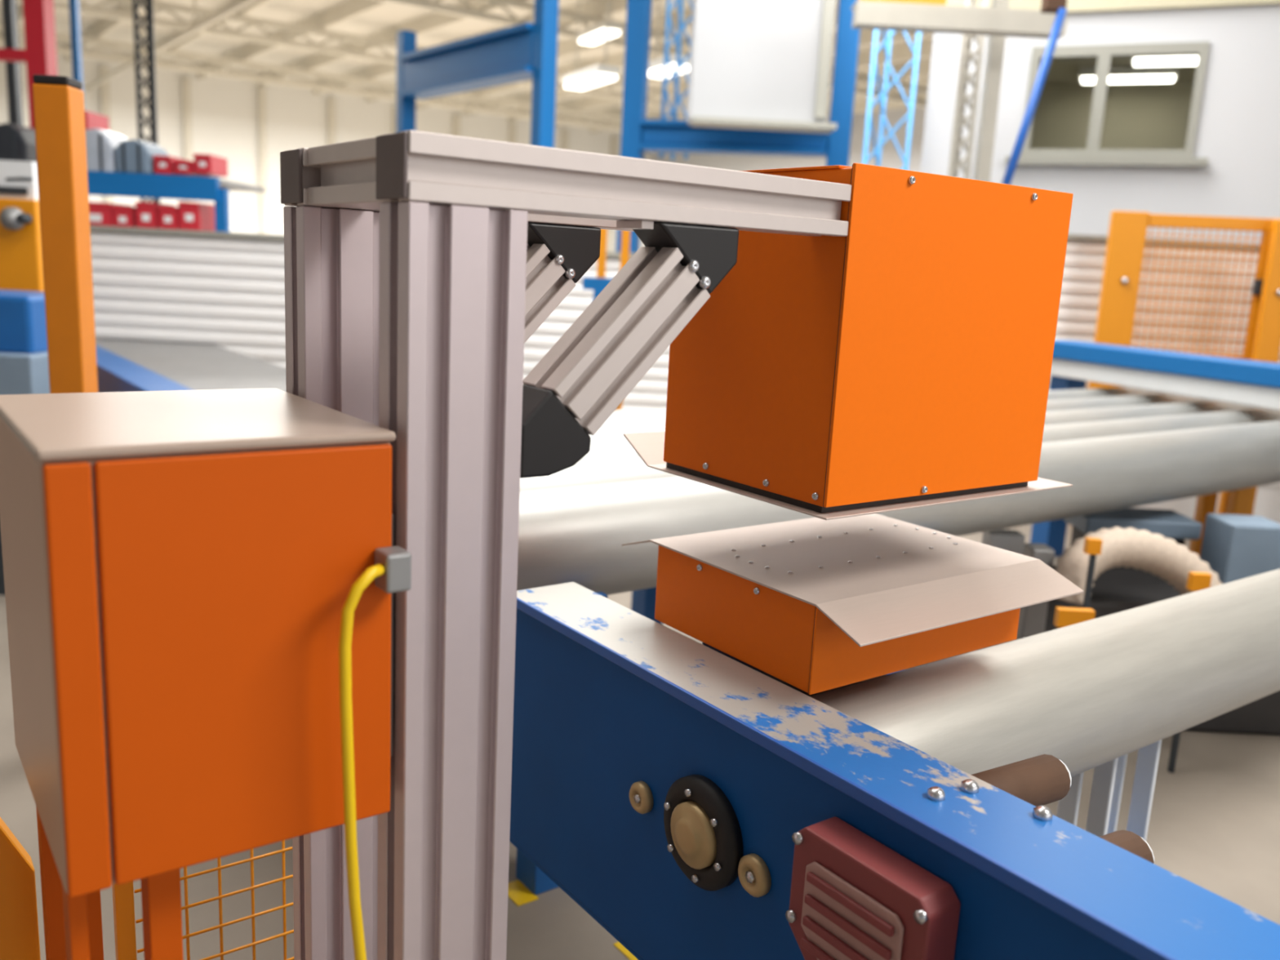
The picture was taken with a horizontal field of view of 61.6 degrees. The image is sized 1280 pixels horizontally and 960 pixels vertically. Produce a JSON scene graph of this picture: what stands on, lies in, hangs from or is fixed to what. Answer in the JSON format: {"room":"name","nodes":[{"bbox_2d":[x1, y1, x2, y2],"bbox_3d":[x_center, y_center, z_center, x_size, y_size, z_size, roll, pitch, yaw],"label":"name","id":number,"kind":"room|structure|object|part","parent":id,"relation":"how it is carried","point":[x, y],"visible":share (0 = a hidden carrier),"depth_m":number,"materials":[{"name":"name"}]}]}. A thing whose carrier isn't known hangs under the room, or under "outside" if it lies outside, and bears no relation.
{"room":"factory floor","nodes":[
{"label":"factory floor","id":0,"kind":"room"},
{"bbox_2d":[0,41,651,252],"bbox_3d":[-10.918,-6.706,24.724,28.000,5.550,0.340,-5,14,-36],"label":"wall","id":1,"kind":"structure","parent":0,"point":[246,124],"depth_m":25.64,"materials":[{"name":"paint"}]},
{"bbox_2d":[0,0,933,133],"bbox_3d":[-1.655,-6.283,12.009,28.000,0.770,39.000,-5,14,-36],"label":"ceiling","id":2,"kind":"structure","parent":0,"point":[334,46],"depth_m":19.91,"materials":[{"name":"metal"}]},
{"bbox_2d":[84,0,257,90],"bbox_3d":[-5.845,-6.763,14.991,0.099,0.579,20.800,-5,14,-36],"label":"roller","id":3,"kind":"object","parent":2,"relation":"hanging from","point":[240,4],"visible":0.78,"depth_m":16.55,"materials":[{"name":"metal"}]},
{"bbox_2d":[562,0,620,90],"bbox_3d":[-0.560,-5.691,12.821,0.280,1.828,1.100,-3,13,-26],"label":"lamp","id":4,"kind":"object","parent":2,"relation":"hanging from","point":[596,75],"visible":1,"depth_m":12.77,"materials":[{"name":"white"}]},
{"bbox_2d":[564,73,617,90],"bbox_3d":[-0.605,-4.819,12.995,0.240,0.048,1.040,-3,13,-26],"label":"diffuser","id":5,"kind":"object","parent":4,"relation":"attached to","point":[582,82],"depth_m":12.89,"materials":[{"name":"white plastic"}]},
{"bbox_2d":[575,0,622,45],"bbox_3d":[-0.561,-6.594,14.914,0.280,0.878,1.000,-3,13,-26],"label":"lamp","id":6,"kind":"object","parent":2,"relation":"hanging from","point":[595,34],"visible":0.92,"depth_m":14.80,"materials":[{"name":"white"}]},
{"bbox_2d":[578,28,620,45],"bbox_3d":[-0.582,-6.187,14.995,0.240,0.048,0.940,-3,13,-26],"label":"diffuser","id":7,"kind":"object","parent":6,"relation":"attached to","point":[593,37],"depth_m":14.90,"materials":[{"name":"white plastic"}]},
{"bbox_2d":[648,0,689,79],"bbox_3d":[0.353,-5.442,11.821,0.280,1.833,0.750,-3,13,-26],"label":"lamp","id":8,"kind":"object","parent":2,"relation":"hanging from","point":[655,66],"visible":0.55,"depth_m":11.90,"materials":[{"name":"white"}]},
{"bbox_2d":[648,63,688,79],"bbox_3d":[0.308,-4.568,11.995,0.240,0.048,0.690,-3,13,-26],"label":"diffuser","id":9,"kind":"object","parent":8,"relation":"attached to","point":[655,70],"depth_m":11.94,"materials":[{"name":"white plastic"}]},
{"bbox_2d":[1001,0,1067,184],"bbox_3d":[2.399,-3.305,6.275,0.452,3.111,0.161,-5,14,-36],"label":"brace","id":10,"kind":"object","parent":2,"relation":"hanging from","point":[1058,7],"visible":0.92,"depth_m":6.40,"materials":[{"name":"metal"}]},
{"bbox_2d":[0,523,1279,959],"bbox_3d":[-1.926,-1.019,13.061,28.000,0.120,39.000,-5,14,-36],"label":"floor","id":11,"kind":"structure","parent":0,"point":[1214,824],"depth_m":3.07,"materials":[{"name":"concrete"}]},
{"bbox_2d":[1,0,23,126],"bbox_3d":[-6.223,-3.342,10.728,0.090,4.910,0.090,3,11,-1],"label":"column","id":12,"kind":"structure","parent":11,"relation":"on","point":[15,108],"depth_m":10.55,"materials":[{"name":"metal"}]},
{"bbox_2d":[0,817,40,959],"bbox_3d":[-0.945,0.825,1.516,0.230,0.883,0.130,-5,14,-36],"label":"guard","id":13,"kind":"object","parent":11,"relation":"on","point":[19,921],"visible":1,"depth_m":1.49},
{"bbox_2d":[0,198,44,291],"bbox_3d":[-3.623,-0.695,6.146,0.500,1.781,0.352,3,11,-1],"label":"machine","id":14,"kind":"object","parent":11,"relation":"on","point":[20,242],"visible":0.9,"depth_m":5.95,"materials":[{"name":"orange metal"}]},
{"bbox_2d":[0,160,39,200],"bbox_3d":[-3.520,-1.684,6.039,0.308,0.206,0.218,3,11,-1],"label":"box","id":15,"kind":"object","parent":14,"relation":"on","point":[18,179],"visible":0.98,"depth_m":5.95,"materials":[{"name":"metal"}]},
{"bbox_2d":[5,177,31,181],"bbox_3d":[-3.442,-1.667,5.947,0.142,0.025,0.004,3,11,-1],"label":"print","id":16,"kind":"object","parent":15,"relation":"attached to","point":[7,179],"depth_m":5.95,"materials":[{"name":"paint"}]},
{"bbox_3d":[-3.365,-1.428,5.860,0.060,0.060,0.059,3,11,-1],"label":"knob","id":17,"kind":"part","parent":14,"relation":"part of","materials":[{"name":"metal"}]},
{"bbox_2d":[0,289,49,595],"bbox_3d":[-2.829,-0.178,4.904,0.465,1.333,0.595,3,11,-1],"label":"block","id":18,"kind":"object","parent":11,"relation":"on","point":[24,356],"visible":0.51,"depth_m":4.60,"materials":[{"name":"paint"}]},
{"bbox_2d":[0,0,57,128],"bbox_3d":[-5.589,-3.006,9.209,1.134,4.910,0.181,3,11,-1],"label":"frame","id":19,"kind":"structure","parent":11,"relation":"on","point":[39,55],"depth_m":9.01,"materials":[{"name":"paint"}]},
{"bbox_3d":[-5.643,-3.603,9.059,0.965,0.088,0.120,3,11,-1],"label":"arm","id":20,"kind":"part","parent":19,"relation":"part of","materials":[{"name":"red paint"}]},
{"bbox_2d":[32,74,97,393],"bbox_3d":[-1.703,-0.145,3.243,0.200,2.033,0.200,2,11,-3],"label":"fence post","id":21,"kind":"object","parent":11,"relation":"on","point":[59,113],"visible":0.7,"depth_m":3.09,"materials":[{"name":"orange metal"}]},
{"bbox_2d":[68,0,83,91],"bbox_3d":[-6.121,-3.543,11.759,0.070,4.910,0.070,3,11,-1],"label":"column","id":22,"kind":"structure","parent":11,"relation":"on","point":[74,17],"depth_m":11.50,"materials":[{"name":"blue metal"}]},
{"bbox_2d":[132,0,159,203],"bbox_3d":[-5.152,-3.360,11.246,0.182,4.866,0.193,-5,14,-36],"label":"lattice mast","id":23,"kind":"object","parent":11,"relation":"on","point":[148,8],"visible":0.35,"depth_m":11.06,"materials":[{"name":"metal"}]},
{"bbox_2d":[87,170,265,236],"bbox_3d":[-4.037,-1.375,8.681,1.788,2.078,1.232,3,11,-1],"label":"rack","id":24,"kind":"object","parent":11,"relation":"on","point":[215,189],"visible":0.32,"depth_m":7.97,"materials":[{"name":"blue metal"}]},
{"bbox_2d":[0,123,36,162],"bbox_3d":[-4.896,-2.603,8.457,0.326,0.363,0.408,3,11,-1],"label":"load","id":25,"kind":"object","parent":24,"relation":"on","point":[17,143],"visible":0.46,"depth_m":8.27,"materials":[{"name":"metal"}]},
{"bbox_2d":[85,128,128,172],"bbox_3d":[-4.115,-2.515,8.260,0.284,0.329,0.408,3,11,-1],"label":"load","id":26,"kind":"object","parent":24,"relation":"on","point":[101,144],"visible":0.42,"depth_m":8.07,"materials":[{"name":"grey metal"}]},
{"bbox_2d":[84,111,109,131],"bbox_3d":[-4.259,-2.766,8.298,0.141,0.131,0.352,3,11,-1],"label":"crate","id":27,"kind":"object","parent":26,"relation":"on","point":[92,120],"visible":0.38,"depth_m":8.26,"materials":[{"name":"red plastic"}]},
{"bbox_2d":[88,201,132,226],"bbox_3d":[-4.081,-2.001,8.190,0.263,0.214,0.352,3,11,-1],"label":"storage bin","id":28,"kind":"object","parent":24,"relation":"on","point":[100,213],"visible":0.4,"depth_m":8.02,"materials":[{"name":"red plastic"}]},
{"bbox_2d":[111,205,136,227],"bbox_3d":[-3.873,-1.987,8.193,0.139,0.186,0.352,3,11,-1],"label":"storage bin","id":29,"kind":"object","parent":24,"relation":"on","point":[123,216],"visible":0.5,"depth_m":8.03,"materials":[{"name":"red plastic"}]},
{"bbox_2d":[115,139,168,174],"bbox_3d":[-3.827,-2.476,8.268,0.261,0.249,0.408,3,11,-1],"label":"load","id":30,"kind":"object","parent":24,"relation":"on","point":[131,156],"visible":0.73,"depth_m":8.08,"materials":[{"name":"metal"}]},
{"bbox_2d":[134,201,174,228],"bbox_3d":[-3.697,-2.001,8.190,0.151,0.214,0.352,3,11,-1],"label":"storage bin","id":31,"kind":"object","parent":24,"relation":"on","point":[147,213],"visible":0.57,"depth_m":8.03,"materials":[{"name":"red plastic"}]},
{"bbox_2d":[157,205,179,229],"bbox_3d":[-3.534,-1.987,8.193,0.139,0.186,0.352,3,11,-1],"label":"storage bin","id":32,"kind":"object","parent":24,"relation":"on","point":[169,219],"visible":0.5,"depth_m":8.03,"materials":[{"name":"red plastic"}]},
{"bbox_2d":[153,155,188,175],"bbox_3d":[-3.606,-2.416,8.268,0.129,0.128,0.352,3,11,-1],"label":"storage bin","id":33,"kind":"object","parent":24,"relation":"on","point":[163,165],"visible":0.74,"depth_m":8.11,"materials":[{"name":"red plastic"}]},
{"bbox_2d":[173,160,209,177],"bbox_3d":[-3.454,-2.399,8.272,0.140,0.094,0.352,3,11,-1],"label":"storage bin","id":34,"kind":"object","parent":24,"relation":"on","point":[180,166],"visible":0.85,"depth_m":8.11,"materials":[{"name":"red plastic"}]},
{"bbox_2d":[177,201,215,231],"bbox_3d":[-3.373,-2.001,8.190,0.156,0.214,0.352,3,11,-1],"label":"storage bin","id":35,"kind":"object","parent":24,"relation":"on","point":[199,216],"visible":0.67,"depth_m":8.04,"materials":[{"name":"red plastic"}]},
{"bbox_2d":[193,153,227,177],"bbox_3d":[-3.305,-2.421,8.267,0.129,0.139,0.352,3,11,-1],"label":"storage bin","id":36,"kind":"object","parent":24,"relation":"on","point":[209,165],"visible":1,"depth_m":8.12,"materials":[{"name":"red plastic"}]},
{"bbox_2d":[95,339,286,392],"bbox_3d":[-2.570,-0.220,6.161,1.040,0.950,3.800,-5,14,-36],"label":"conveyor","id":37,"kind":"object","parent":11,"relation":"on","point":[122,366],"visible":0.1,"depth_m":5.95,"materials":[{"name":"grey metal"}]},
{"bbox_2d":[111,840,293,959],"bbox_3d":[-0.686,0.836,1.872,0.409,0.750,0.024,-5,14,-36],"label":"wire fence","id":38,"kind":"object","parent":11,"relation":"on","point":[123,904],"visible":0.23,"depth_m":1.80,"materials":[{"name":"orange metal"}]},
{"bbox_3d":[-0.840,0.850,1.760,0.028,0.750,0.024,-5,14,-36],"label":"post","id":39,"kind":"part","parent":38,"relation":"part of","materials":[{"name":"orange metal"}]},
{"bbox_2d":[0,387,411,959],"bbox_3d":[-0.546,0.612,1.363,0.362,1.402,0.448,-5,14,-36],"label":"cabinet","id":40,"kind":"object","parent":11,"relation":"on","point":[181,567],"visible":1,"depth_m":1.12,"materials":[{"name":"orange metal"}]},
{"bbox_3d":[-0.779,0.814,1.460,0.030,0.944,0.030,-5,14,-36],"label":"leg","id":41,"kind":"part","parent":40,"relation":"part of","materials":[{"name":"orange paint"}]},
{"bbox_3d":[-0.628,0.867,1.235,0.018,0.944,0.040,-5,14,-36],"label":"leg","id":42,"kind":"part","parent":40,"relation":"part of","materials":[{"name":"orange paint"}]},
{"bbox_3d":[-0.751,0.812,1.480,0.030,0.944,0.030,-5,14,-36],"label":"leg","id":43,"kind":"part","parent":40,"relation":"part of","materials":[{"name":"orange paint"}]},
{"bbox_3d":[-0.559,0.860,1.286,0.034,0.944,0.040,-5,14,-36],"label":"leg","id":44,"kind":"part","parent":40,"relation":"part of","materials":[{"name":"orange paint"}]},
{"bbox_3d":[-0.404,0.187,1.138,0.296,0.439,0.009,-5,14,-36],"label":"door","id":45,"kind":"part","parent":40,"relation":"part of","materials":[{"name":"orange paint"}]},
{"bbox_2d":[338,563,385,959],"bbox_3d":[-0.328,0.702,1.289,0.050,1.255,0.092,1,11,-8],"label":"cable","id":46,"kind":"object","parent":40,"relation":"hanging from","point":[371,573],"visible":1,"depth_m":1.16,"materials":[{"name":"yellow rubber"}]},
{"bbox_2d":[395,0,559,147],"bbox_3d":[-1.688,-3.059,10.480,0.280,4.910,2.783,-6,14,-38],"label":"frame","id":47,"kind":"object","parent":11,"relation":"on","point":[524,51],"visible":0.59,"depth_m":9.84,"materials":[{"name":"blue metal"}]},
{"bbox_3d":[-2.534,-2.788,11.578,0.166,3.864,0.166,-5,14,-36],"label":"post","id":48,"kind":"part","parent":47,"relation":"part of","materials":[{"name":"blue metal"}]},
{"bbox_3d":[-0.869,-2.818,9.485,0.166,4.910,0.166,-5,14,-36],"label":"post","id":49,"kind":"part","parent":47,"relation":"part of","materials":[{"name":"blue metal"}]},
{"bbox_2d":[507,879,538,906],"bbox_3d":[-0.312,1.059,2.756,0.060,0.002,0.100,-5,14,-36],"label":"tape","id":50,"kind":"object","parent":11,"relation":"on","point":[518,892],"visible":0.86,"depth_m":2.75,"materials":[{"name":"yellow plastic"}]},
{"bbox_2d":[515,591,608,894],"bbox_3d":[-0.604,0.529,3.223,0.140,0.830,1.615,-5,14,-36],"label":"beam","id":51,"kind":"structure","parent":11,"relation":"on","point":[527,873],"depth_m":2.76,"materials":[{"name":"blue metal"}]},
{"bbox_3d":[-0.242,0.730,2.750,0.100,0.659,0.100,-5,14,-36],"label":"leg","id":52,"kind":"part","parent":51,"relation":"part of","materials":[{"name":"blue paint"}]},
{"bbox_2d":[520,408,1279,491],"bbox_3d":[1.825,-0.098,4.448,6.070,0.280,0.280,-5,14,-36],"label":"roller","id":53,"kind":"object","parent":51,"relation":"on","point":[588,473],"visible":0.1,"depth_m":4.25,"materials":[{"name":"silver metal"}]},
{"bbox_2d":[588,393,1213,440],"bbox_3d":[1.377,-0.194,4.814,5.650,0.280,0.280,-5,14,-36],"label":"roller","id":54,"kind":"object","parent":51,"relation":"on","point":[606,431],"visible":0.02,"depth_m":5.27,"materials":[{"name":"silver metal"}]},
{"bbox_2d":[582,229,630,409],"bbox_3d":[-0.226,-0.604,6.316,0.256,1.877,0.237,3,11,-1],"label":"guard","id":55,"kind":"object","parent":11,"relation":"on","point":[597,284],"visible":0.17,"depth_m":6.23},
{"bbox_3d":[-0.258,-0.620,6.407,0.050,1.870,0.050,3,11,-1],"label":"post","id":56,"kind":"part","parent":55,"relation":"part of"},
{"bbox_3d":[-0.123,-0.617,6.408,0.050,1.877,0.050,3,11,-1],"label":"post","id":57,"kind":"part","parent":55,"relation":"part of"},
{"bbox_2d":[613,941,638,959],"bbox_3d":[-0.010,1.117,2.545,0.060,0.002,0.100,-5,14,-36],"label":"tape","id":58,"kind":"object","parent":11,"relation":"on","point":[617,944],"visible":0.27,"depth_m":2.54,"materials":[{"name":"yellow plastic"}]},
{"bbox_2d":[280,129,1073,959],"bbox_3d":[0.088,0.366,1.864,1.330,1.752,0.534,-5,14,-36],"label":"frame","id":59,"kind":"object","parent":11,"relation":"on","point":[860,339],"visible":0.99,"depth_m":1.42,"materials":[{"name":"metal"}]},
{"bbox_3d":[-0.446,0.430,1.637,0.147,1.637,0.080,-5,14,-36],"label":"post","id":60,"kind":"part","parent":59,"relation":"part of","materials":[{"name":"silver metal"}]},
{"bbox_3d":[-0.252,0.492,1.377,0.147,1.637,0.080,-5,14,-36],"label":"post","id":61,"kind":"part","parent":59,"relation":"part of","materials":[{"name":"silver metal"}]},
{"bbox_3d":[0.389,-0.503,1.833,0.516,0.004,0.357,-5,14,-36],"label":"lid","id":62,"kind":"part","parent":59,"relation":"part of","materials":[{"name":"metal"}]},
{"bbox_3d":[0.383,-0.038,1.991,0.644,0.049,0.530,-5,14,-36],"label":"plate","id":63,"kind":"part","parent":59,"relation":"part of","materials":[{"name":"silver metal"}]},
{"bbox_3d":[0.508,-0.224,1.724,0.539,0.500,0.006,-5,14,-36],"label":"panel","id":64,"kind":"part","parent":59,"relation":"part of","materials":[{"name":"orange metal"}]},
{"bbox_2d":[615,0,860,253],"bbox_3d":[0.832,-2.776,9.712,2.060,4.910,0.280,5,12,12],"label":"frame","id":65,"kind":"object","parent":11,"relation":"on","point":[640,135],"visible":0.39,"depth_m":9.58,"materials":[{"name":"blue metal"}]},
{"bbox_3d":[-0.077,-2.863,9.913,0.190,4.910,0.190,5,12,12],"label":"post","id":66,"kind":"part","parent":65,"relation":"part of","materials":[{"name":"metal"}]},
{"bbox_2d":[686,0,837,133],"bbox_3d":[1.018,-3.746,8.552,1.173,1.816,0.500,3,11,-1],"label":"panel","id":67,"kind":"object","parent":65,"relation":"on","point":[755,64],"visible":1,"depth_m":8.57,"materials":[{"name":"white plastic"}]},
{"bbox_3d":[0.989,-2.860,8.642,1.141,0.042,0.330,3,11,-1],"label":"rail","id":68,"kind":"part","parent":67,"relation":"part of","materials":[{"name":"white metal"}]},
{"bbox_3d":[1.493,-3.757,8.475,0.089,1.718,0.040,3,11,-1],"label":"edge trim","id":69,"kind":"part","parent":67,"relation":"part of","materials":[{"name":"white metal"}]},
{"bbox_3d":[1.741,-2.689,9.511,0.190,4.910,0.190,5,12,12],"label":"post","id":70,"kind":"part","parent":65,"relation":"part of","materials":[{"name":"metal"}]},
{"bbox_2d":[631,586,904,675],"bbox_3d":[0.429,0.432,3.973,0.140,0.830,1.615,-5,14,-36],"label":"beam","id":71,"kind":"structure","parent":11,"relation":"on","point":[643,601],"depth_m":4.48,"materials":[{"name":"blue metal"}]},
{"bbox_3d":[0.038,0.393,4.506,0.100,0.659,0.100,-5,14,-36],"label":"leg","id":72,"kind":"part","parent":71,"relation":"part of","materials":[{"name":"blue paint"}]},
{"bbox_2d":[622,513,1084,696],"bbox_3d":[0.353,0.667,2.083,0.581,1.103,0.609,-5,14,-36],"label":"box","id":73,"kind":"object","parent":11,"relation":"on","point":[813,606],"visible":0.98,"depth_m":1.83,"materials":[{"name":"metal"}]},
{"bbox_3d":[0.484,0.244,1.818,0.536,0.144,0.004,-5,14,-36],"label":"panel","id":74,"kind":"part","parent":73,"relation":"part of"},
{"bbox_2d":[862,29,921,169],"bbox_3d":[1.932,-1.961,8.877,0.336,3.765,0.359,-5,14,-36],"label":"lattice mast","id":75,"kind":"object","parent":11,"relation":"on","point":[873,68],"visible":0.27,"depth_m":8.64,"materials":[{"name":"blue metal"}]},
{"bbox_2d":[509,582,1279,959],"bbox_3d":[0.383,0.821,1.676,0.524,0.963,1.680,-5,14,-36],"label":"beam","id":76,"kind":"structure","parent":11,"relation":"on","point":[662,780],"depth_m":1.60,"materials":[{"name":"blue metal"}]},
{"bbox_3d":[0.269,0.877,1.604,0.156,0.010,1.680,-5,14,-36],"label":"plate","id":77,"kind":"part","parent":76,"relation":"part of","materials":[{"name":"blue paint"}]},
{"bbox_2d":[785,816,960,959],"bbox_3d":[0.280,0.562,1.344,0.074,0.200,0.220,-5,14,-36],"label":"vent cover","id":78,"kind":"object","parent":76,"relation":"attached to","point":[853,896],"visible":1,"depth_m":1.31,"materials":[{"name":"metal"}]},
{"bbox_2d":[947,0,988,178],"bbox_3d":[2.306,-2.284,7.779,0.148,4.866,0.155,-5,14,-36],"label":"lattice mast","id":79,"kind":"object","parent":11,"relation":"on","point":[966,55],"visible":0.27,"depth_m":7.68,"materials":[{"name":"grey metal"}]},
{"bbox_2d":[973,0,1009,182],"bbox_3d":[2.528,-2.300,7.915,0.100,4.850,0.100,3,11,-1],"label":"steel column","id":80,"kind":"structure","parent":11,"relation":"on","point":[995,50],"depth_m":7.79,"materials":[{"name":"beige metal"}]},
{"bbox_2d":[851,0,1067,39],"bbox_3d":[2.145,-3.103,7.254,1.406,0.149,0.215,3,11,-1],"label":"girder","id":81,"kind":"object","parent":80,"relation":"attached to","point":[867,15],"visible":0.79,"depth_m":7.15,"materials":[{"name":"beige metal"}]},
{"bbox_2d":[857,0,946,4],"bbox_3d":[1.776,-3.347,7.228,0.561,0.336,0.160,3,11,-1],"label":"beam","id":82,"kind":"structure","parent":81,"relation":"on","point":[919,2],"depth_m":7.17,"materials":[{"name":"yellow metal"}]},
{"bbox_2d":[1056,739,1161,840],"bbox_3d":[0.719,0.823,2.156,0.978,0.804,0.680,-5,14,-36],"label":"stand","id":83,"kind":"object","parent":11,"relation":"on","point":[1108,780],"visible":0.02,"depth_m":2.36,"materials":[{"name":"silver metal"}]},
{"bbox_2d":[808,568,1279,777],"bbox_3d":[1.938,0.348,2.967,4.188,0.280,0.280,-5,14,-36],"label":"roller","id":84,"kind":"object","parent":83,"relation":"on","point":[1088,695],"visible":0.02,"depth_m":2.06,"materials":[{"name":"grey metal"}]},
{"bbox_2d":[969,507,1279,773],"bbox_3d":[1.771,0.519,4.007,1.597,0.782,1.006,-5,14,-36],"label":"machine","id":85,"kind":"object","parent":11,"relation":"on","point":[1234,547],"visible":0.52,"depth_m":4.02,"materials":[{"name":"metal"}]},
{"bbox_3d":[1.491,0.604,3.643,0.016,0.730,0.016,3,11,-1],"label":"marker stem","id":86,"kind":"part","parent":85,"relation":"part of","materials":[{"name":"metal"}]},
{"bbox_3d":[2.023,0.173,4.423,0.464,0.072,0.250,3,11,-1],"label":"plate","id":87,"kind":"part","parent":85,"relation":"part of","materials":[{"name":"blue metal"}]},
{"bbox_2d":[1054,526,1222,605],"bbox_3d":[1.768,0.416,3.732,0.715,0.491,0.250,4,11,4],"label":"duct","id":88,"kind":"object","parent":85,"relation":"attached to","point":[1156,554],"visible":0.57,"depth_m":3.68,"materials":[{"name":"beige plastic"}]},
{"bbox_3d":[1.821,0.678,3.585,0.016,0.641,0.016,3,11,-1],"label":"marker stem","id":89,"kind":"part","parent":85,"relation":"part of","materials":[{"name":"metal"}]},
{"bbox_3d":[2.303,0.525,4.172,0.220,0.760,0.200,3,11,-1],"label":"plate","id":90,"kind":"part","parent":85,"relation":"part of","materials":[{"name":"blue metal"}]},
{"bbox_2d":[1030,339,1279,555],"bbox_3d":[2.899,0.031,5.453,0.300,1.285,2.399,-2,12,-22],"label":"rail","id":91,"kind":"object","parent":11,"relation":"on","point":[1251,383],"visible":0.59,"depth_m":5.59,"materials":[{"name":"blue metal"}]},
{"bbox_3d":[2.507,-0.085,6.446,0.140,1.084,0.140,-2,12,-22],"label":"leg","id":92,"kind":"part","parent":91,"relation":"part of","materials":[{"name":"blue paint"}]},
{"bbox_2d":[1071,210,1279,526],"bbox_3d":[3.500,-0.667,7.035,1.022,2.095,0.130,5,11,10],"label":"guard","id":93,"kind":"object","parent":11,"relation":"on","point":[1127,233],"visible":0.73,"depth_m":6.93,"materials":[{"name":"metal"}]},
{"bbox_3d":[3.111,-0.705,7.125,0.220,2.095,0.080,5,11,10],"label":"post","id":94,"kind":"part","parent":93,"relation":"part of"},
{"bbox_3d":[3.591,-1.219,6.935,0.696,0.781,0.013,5,11,10],"label":"panel","id":95,"kind":"part","parent":93,"relation":"part of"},
{"bbox_3d":[3.614,-1.644,6.854,0.698,0.080,0.060,5,11,10],"label":"rail","id":96,"kind":"part","parent":93,"relation":"part of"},
{"bbox_3d":[3.571,-0.807,7.021,0.698,0.060,0.060,5,11,10],"label":"rail","id":97,"kind":"part","parent":93,"relation":"part of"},
{"bbox_3d":[3.957,-0.628,6.983,0.100,2.085,0.080,5,11,10],"label":"post","id":98,"kind":"part","parent":93,"relation":"part of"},
{"bbox_2d":[1189,493,1217,558],"bbox_3d":[2.978,0.313,5.702,0.080,0.644,0.080,3,11,-1],"label":"bollard","id":99,"kind":"object","parent":11,"relation":"on","point":[1206,504],"visible":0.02,"depth_m":5.64,"materials":[{"name":"metal"}]},
{"bbox_2d":[1224,486,1253,515],"bbox_3d":[3.041,0.326,5.508,0.090,0.701,0.090,3,11,-1],"label":"bollard","id":100,"kind":"object","parent":11,"relation":"on","point":[1238,501],"visible":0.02,"depth_m":5.43,"materials":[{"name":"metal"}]},
{"bbox_2d":[1248,219,1279,515],"bbox_3d":[4.244,-0.560,6.755,0.752,2.070,0.130,5,11,10],"label":"guard","id":101,"kind":"object","parent":11,"relation":"on","point":[1266,344],"visible":0.37,"depth_m":6.71,"materials":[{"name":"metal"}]},
{"bbox_3d":[3.335,0.161,6.080,0.140,0.830,1.615,-5,14,-36],"label":"beam","id":102,"kind":"structure","parent":11,"relation":"on","visible":0},
{"bbox_2d":[604,386,1165,423],"bbox_3d":[1.149,-0.242,4.995,5.800,0.280,0.280,-5,14,-36],"label":"roller","id":103,"kind":"object","parent":102,"relation":"on","point":[617,416],"visible":0.02,"depth_m":5.65,"materials":[{"name":"silver metal"}]},
{"bbox_2d":[516,420,1279,595],"bbox_3d":[1.940,-0.040,4.186,6.200,0.280,0.280,-5,14,-36],"label":"roller","id":104,"kind":"object","parent":102,"relation":"on","point":[577,535],"visible":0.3,"depth_m":3.25,"materials":[{"name":"silver metal"}]},
{"bbox_2d":[579,400,1260,461],"bbox_3d":[1.585,-0.145,4.619,6.250,0.280,0.280,-5,14,-36],"label":"roller","id":105,"kind":"object","parent":102,"relation":"on","point":[612,448],"visible":0.02,"depth_m":4.91,"materials":[{"name":"silver metal"}]},
{"bbox_2d":[658,0,693,160],"bbox_3d":[0.352,-4.138,9.915,0.249,2.264,0.264,-5,14,-36],"label":"lattice mast","id":106,"kind":"object","parent":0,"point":[679,63],"visible":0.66,"depth_m":9.99,"materials":[{"name":"blue metal"}]},
{"bbox_2d":[89,225,1279,523],"bbox_3d":[0.328,-0.866,7.576,11.108,1.953,0.200,3,11,-1],"label":"wall","id":107,"kind":"structure","parent":0,"point":[221,289],"depth_m":7.43,"materials":[{"name":"white metal"}]},
{"bbox_2d":[651,106,926,172],"bbox_3d":[10.613,-4.470,19.071,0.200,5.550,35.000,-5,14,-36],"label":"wall","id":108,"kind":"structure","parent":0,"point":[891,157],"depth_m":25.72,"materials":[{"name":"white paint"}]},
{"bbox_2d":[920,0,1279,244],"bbox_3d":[4.422,-1.977,9.280,3.719,3.875,2.410,8,12,23],"label":"wall","id":109,"kind":"structure","parent":0,"point":[1238,130],"depth_m":8.06,"materials":[{"name":"white paint"}]},
{"bbox_2d":[1004,41,1209,167],"bbox_3d":[3.603,-2.861,8.209,1.431,0.883,0.200,8,12,23],"label":"window","id":110,"kind":"structure","parent":109,"relation":"in","point":[1137,104],"depth_m":8.19,"materials":[{"name":"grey glass"}]},
{"bbox_3d":[3.302,-2.930,8.369,0.422,0.685,0.006,8,12,23],"label":"pane","id":111,"kind":"part","parent":110,"relation":"part of","materials":[{"name":"clear glass"}]},
{"bbox_3d":[3.561,-2.448,8.245,1.431,0.055,0.100,8,12,23],"label":"sill","id":112,"kind":"part","parent":110,"relation":"part of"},
{"bbox_3d":[3.850,-2.855,8.135,0.599,0.685,0.006,8,12,23],"label":"pane","id":113,"kind":"part","parent":110,"relation":"part of","materials":[{"name":"clear glass"}]}
]}

